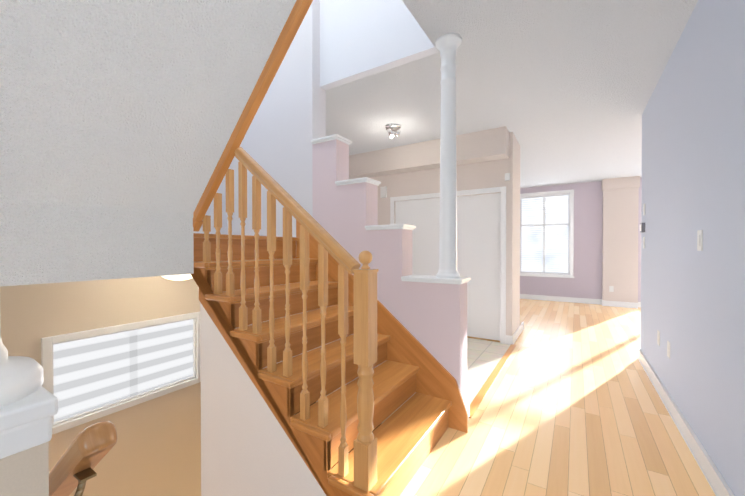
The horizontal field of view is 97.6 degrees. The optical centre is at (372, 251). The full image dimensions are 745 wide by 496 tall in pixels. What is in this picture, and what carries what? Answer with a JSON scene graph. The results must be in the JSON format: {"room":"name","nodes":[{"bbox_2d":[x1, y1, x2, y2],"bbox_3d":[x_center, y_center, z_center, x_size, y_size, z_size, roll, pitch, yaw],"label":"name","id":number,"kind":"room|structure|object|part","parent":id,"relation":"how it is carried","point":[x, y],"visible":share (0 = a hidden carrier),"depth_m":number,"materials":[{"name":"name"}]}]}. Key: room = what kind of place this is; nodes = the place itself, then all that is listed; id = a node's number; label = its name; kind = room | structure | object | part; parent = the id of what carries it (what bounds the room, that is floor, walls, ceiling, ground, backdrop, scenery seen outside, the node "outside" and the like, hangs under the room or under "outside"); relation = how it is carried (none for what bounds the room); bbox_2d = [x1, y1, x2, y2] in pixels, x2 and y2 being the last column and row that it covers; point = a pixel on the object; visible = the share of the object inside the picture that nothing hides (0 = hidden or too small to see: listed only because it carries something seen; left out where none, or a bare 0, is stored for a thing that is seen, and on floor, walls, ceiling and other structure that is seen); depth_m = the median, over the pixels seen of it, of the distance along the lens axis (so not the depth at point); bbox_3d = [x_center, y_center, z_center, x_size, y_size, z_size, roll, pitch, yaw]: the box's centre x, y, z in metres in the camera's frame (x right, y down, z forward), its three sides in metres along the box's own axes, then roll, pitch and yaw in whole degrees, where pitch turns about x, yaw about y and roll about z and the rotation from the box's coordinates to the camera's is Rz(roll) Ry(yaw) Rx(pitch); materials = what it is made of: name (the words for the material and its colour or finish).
{"room":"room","nodes":[
{"label":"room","id":0,"kind":"room"},
{"bbox_2d":[0,442,48,495],"bbox_3d":[-1.668,1.483,1.141,2.450,2.670,0.217,0,1,32],"label":"wall","id":1,"kind":"structure","parent":0,"point":[24,473],"depth_m":0.55,"materials":[{"name":"beige paint"}]},
{"bbox_2d":[0,386,58,458],"bbox_3d":[-0.942,0.296,0.678,0.762,0.078,0.241,0,1,32],"label":"trim","id":2,"kind":"structure","parent":1,"relation":"on","point":[25,423],"depth_m":0.55,"materials":[{"name":"white wood"}]},
{"bbox_2d":[0,323,42,407],"bbox_3d":[-0.730,-0.614,0.550,0.236,1.745,0.236,0,1,32],"label":"wall column","id":3,"kind":"structure","parent":2,"relation":"on","point":[21,377],"depth_m":0.58,"materials":[{"name":"white paint"}]},
{"bbox_2d":[0,174,226,495],"bbox_3d":[-1.710,-0.726,3.556,0.200,7.050,4.700,0,1,32],"label":"wall","id":4,"kind":"structure","parent":0,"point":[155,450],"depth_m":2.79,"materials":[{"name":"beige paint"}]},
{"bbox_2d":[41,312,200,433],"bbox_3d":[-2.095,0.970,2.850,0.150,0.710,1.170,0,1,32],"label":"window","id":5,"kind":"structure","parent":4,"relation":"in","point":[47,343],"depth_m":2.68,"materials":[{"name":"white wood"}]},
{"bbox_2d":[53,319,192,421],"bbox_3d":[-2.083,0.970,2.842,0.001,0.578,1.038,0,1,32],"label":"zebra blind","id":6,"kind":"object","parent":5,"relation":"attached to","point":[93,373],"visible":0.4,"depth_m":2.75,"materials":[{"name":"white fabric"}]},
{"bbox_2d":[227,0,466,407],"bbox_3d":[-0.451,-1.522,2.952,2.570,5.450,0.180,0,1,32],"label":"wall","id":7,"kind":"structure","parent":0,"point":[287,125],"depth_m":2.83,"materials":[{"name":"pink paint"}]},
{"bbox_2d":[311,134,470,283],"bbox_3d":[0.085,-0.381,2.627,1.350,1.205,0.224,0,1,32],"label":"trim","id":8,"kind":"structure","parent":7,"relation":"on","point":[427,278],"depth_m":2.52,"materials":[{"name":"white wood"}]},
{"bbox_2d":[435,33,461,278],"bbox_3d":[0.543,-0.656,2.338,0.184,1.690,0.184,0,1,32],"label":"column","id":9,"kind":"structure","parent":8,"relation":"on","point":[448,45],"depth_m":2.29,"materials":[{"name":"white paint"}]},
{"bbox_2d":[465,401,469,419],"bbox_3d":[-0.441,1.146,2.970,2.590,0.115,0.216,0,1,32],"label":"baseboard","id":10,"kind":"structure","parent":7,"relation":"attached to","point":[467,405],"depth_m":2.35,"materials":[{"name":"white wood"}]},
{"bbox_2d":[320,0,435,89],"bbox_3d":[-0.003,-2.875,2.720,1.080,2.740,0.080,0,1,32],"label":"wall","id":11,"kind":"structure","parent":0,"point":[359,39],"depth_m":2.73,"materials":[{"name":"white paint"}]},
{"bbox_2d":[316,338,515,423],"bbox_3d":[0.171,1.317,3.943,2.600,0.258,2.120,0,1,32],"label":"floor","id":12,"kind":"structure","parent":0,"point":[486,360],"depth_m":3.42,"materials":[{"name":"beige tile"}]},
{"bbox_2d":[396,0,438,52],"bbox_3d":[-0.085,-2.864,1.404,0.120,2.740,2.400,0,1,32],"label":"wall","id":13,"kind":"structure","parent":0,"point":[406,12],"depth_m":2.47,"materials":[{"name":"white paint"}]},
{"bbox_2d":[349,126,508,178],"bbox_3d":[0.617,-1.356,4.721,2.510,0.330,0.250,0,1,32],"label":"wall","id":14,"kind":"structure","parent":0,"point":[484,146],"depth_m":4.51,"materials":[{"name":"beige paint"}]},
{"bbox_2d":[370,132,519,335],"bbox_3d":[0.578,-0.170,5.291,3.250,2.710,0.660,0,1,32],"label":"wall","id":15,"kind":"structure","parent":0,"point":[482,175],"depth_m":4.41,"materials":[{"name":"beige paint"}]},
{"bbox_2d":[380,186,386,197],"bbox_3d":[0.177,-0.929,5.123,0.100,0.170,0.040,0,1,32],"label":"door chime","id":16,"kind":"object","parent":15,"relation":"attached to","point":[383,192],"visible":0.96,"depth_m":5.10,"materials":[{"name":"white plastic"}]},
{"bbox_2d":[390,186,505,343],"bbox_3d":[1.022,0.177,4.673,1.690,2.025,0.113,0,1,32],"label":"closet door","id":17,"kind":"structure","parent":15,"relation":"attached to","point":[481,241],"depth_m":4.46,"materials":[{"name":"white wood"}]},
{"bbox_2d":[505,173,509,180],"bbox_3d":[1.723,-0.951,4.163,0.060,0.090,0.030,0,1,32],"label":"sensor","id":18,"kind":"object","parent":15,"relation":"attached to","point":[507,176],"visible":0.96,"depth_m":4.15,"materials":[{"name":"white plastic"}]},
{"bbox_2d":[511,322,523,344],"bbox_3d":[2.039,1.133,4.555,0.020,0.115,0.980,0,1,32],"label":"baseboard","id":19,"kind":"structure","parent":15,"relation":"attached to","point":[512,339],"depth_m":4.44,"materials":[{"name":"white wood"}]},
{"bbox_2d":[326,0,697,187],"bbox_3d":[1.512,-1.644,2.668,7.600,0.280,11.300,0,1,32],"label":"ceiling","id":20,"kind":"structure","parent":0,"point":[562,90],"depth_m":2.94,"materials":[{"name":"white paint"}]},
{"bbox_2d":[385,123,400,138],"bbox_3d":[0.250,-1.449,3.953,0.190,0.131,0.190,0,1,32],"label":"spotlight","id":21,"kind":"object","parent":20,"relation":"attached to","point":[392,127],"visible":1,"depth_m":3.91,"materials":[{"name":"silver metal"}]},
{"bbox_2d":[400,299,715,495],"bbox_3d":[1.512,1.331,2.692,7.600,0.250,11.300,0,1,32],"label":"floor","id":22,"kind":"structure","parent":0,"point":[571,403],"depth_m":2.24,"materials":[{"name":"beige wood"}]},
{"bbox_2d":[0,0,467,495],"bbox_3d":[-0.911,0.261,1.839,2.990,5.103,2.220,0,1,32],"label":"staircase","id":23,"kind":"structure","parent":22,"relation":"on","point":[125,125],"depth_m":1.61,"materials":[{"name":"brown wood"}]},
{"bbox_3d":[-1.154,0.947,1.008,1.594,1.271,0.056,0,1,32],"label":"down handrail","id":24,"kind":"part","parent":23,"relation":"part of","materials":[{"name":"brown wood"}]},
{"bbox_2d":[162,274,191,280],"bbox_3d":[-1.540,0.184,2.609,0.320,0.095,0.320,0,1,32],"label":"dome ceiling light","id":25,"kind":"object","parent":23,"relation":"attached to","point":[180,277],"visible":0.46,"depth_m":2.51,"materials":[{"name":"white glass"}]},
{"bbox_3d":[-0.434,-0.253,1.678,0.872,0.707,0.064,0,1,32],"label":"handrail","id":26,"kind":"part","parent":23,"relation":"part of","materials":[{"name":"brown wood"}]},
{"bbox_3d":[-0.031,0.511,1.433,0.084,1.029,0.084,0,1,32],"label":"newel post","id":27,"kind":"part","parent":23,"relation":"part of","materials":[{"name":"brown wood"}]},
{"bbox_2d":[602,176,639,302],"bbox_3d":[5.236,-0.183,6.898,0.630,2.710,0.200,0,1,32],"label":"wall pier","id":28,"kind":"object","parent":22,"relation":"on","point":[620,239],"visible":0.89,"depth_m":6.84,"materials":[{"name":"beige paint"}]},
{"bbox_2d":[609,286,613,291],"bbox_3d":[5.079,0.801,6.928,0.075,0.120,0.009,0,1,32],"label":"outlet","id":29,"kind":"object","parent":28,"relation":"attached to","point":[611,288],"visible":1,"depth_m":6.92,"materials":[{"name":"white plastic"}]},
{"bbox_2d":[520,177,641,301],"bbox_3d":[4.558,-0.189,7.558,8.000,2.710,0.200,0,1,32],"label":"wall","id":30,"kind":"structure","parent":0,"point":[585,281],"depth_m":7.32,"materials":[{"name":"paint"}]},
{"bbox_2d":[520,190,573,277],"bbox_3d":[4.092,-0.402,7.782,1.250,2.012,0.190,0,1,32],"label":"window","id":31,"kind":"structure","parent":30,"relation":"in","point":[570,244],"depth_m":7.61,"materials":[{"name":"white wood"}]},
{"bbox_2d":[520,193,569,272],"bbox_3d":[4.092,-0.413,7.782,1.050,1.846,0.050,0,1,32],"label":"window blind","id":32,"kind":"object","parent":31,"relation":"attached to","point":[543,196],"visible":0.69,"depth_m":7.77,"materials":[{"name":"white plastic"}]},
{"bbox_2d":[520,294,640,307],"bbox_3d":[4.459,1.110,7.410,7.600,0.115,0.180,0,1,32],"label":"baseboard","id":33,"kind":"structure","parent":30,"relation":"attached to","point":[587,301],"depth_m":7.32,"materials":[{"name":"white wood"}]},
{"bbox_2d":[640,0,744,495],"bbox_3d":[1.136,-0.132,0.510,0.160,2.710,7.220,0,1,32],"label":"wall","id":34,"kind":"structure","parent":0,"point":[693,183],"depth_m":1.87,"materials":[{"name":"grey paint"}]},
{"bbox_2d":[640,223,644,232],"bbox_3d":[2.862,-0.251,3.458,0.034,0.100,0.110,0,1,32],"label":"thermostat","id":35,"kind":"object","parent":34,"relation":"attached to","point":[642,227],"visible":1,"depth_m":3.41,"materials":[{"name":"grey plastic"}]},
{"bbox_2d":[657,330,659,345],"bbox_3d":[2.473,0.750,2.819,0.009,0.120,0.075,0,1,32],"label":"outlet","id":36,"kind":"object","parent":34,"relation":"attached to","point":[658,337],"visible":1,"depth_m":2.81,"materials":[{"name":"white plastic"}]},
{"bbox_2d":[667,341,669,358],"bbox_3d":[2.282,0.757,2.513,0.009,0.120,0.075,0,1,32],"label":"outlet","id":37,"kind":"object","parent":34,"relation":"attached to","point":[668,348],"visible":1,"depth_m":2.50,"materials":[{"name":"white plastic"}]},
{"bbox_2d":[638,348,734,495],"bbox_3d":[1.133,1.166,0.535,0.180,0.115,7.240,0,1,32],"label":"baseboard","id":38,"kind":"structure","parent":34,"relation":"attached to","point":[714,478],"depth_m":2.00,"materials":[{"name":"white wood"}]},
{"bbox_2d":[697,230,702,250],"bbox_3d":[1.898,-0.063,1.892,0.010,0.120,0.075,0,1,32],"label":"light switch","id":39,"kind":"object","parent":34,"relation":"attached to","point":[699,240],"visible":1,"depth_m":1.87,"materials":[{"name":"white plastic"}]}
]}

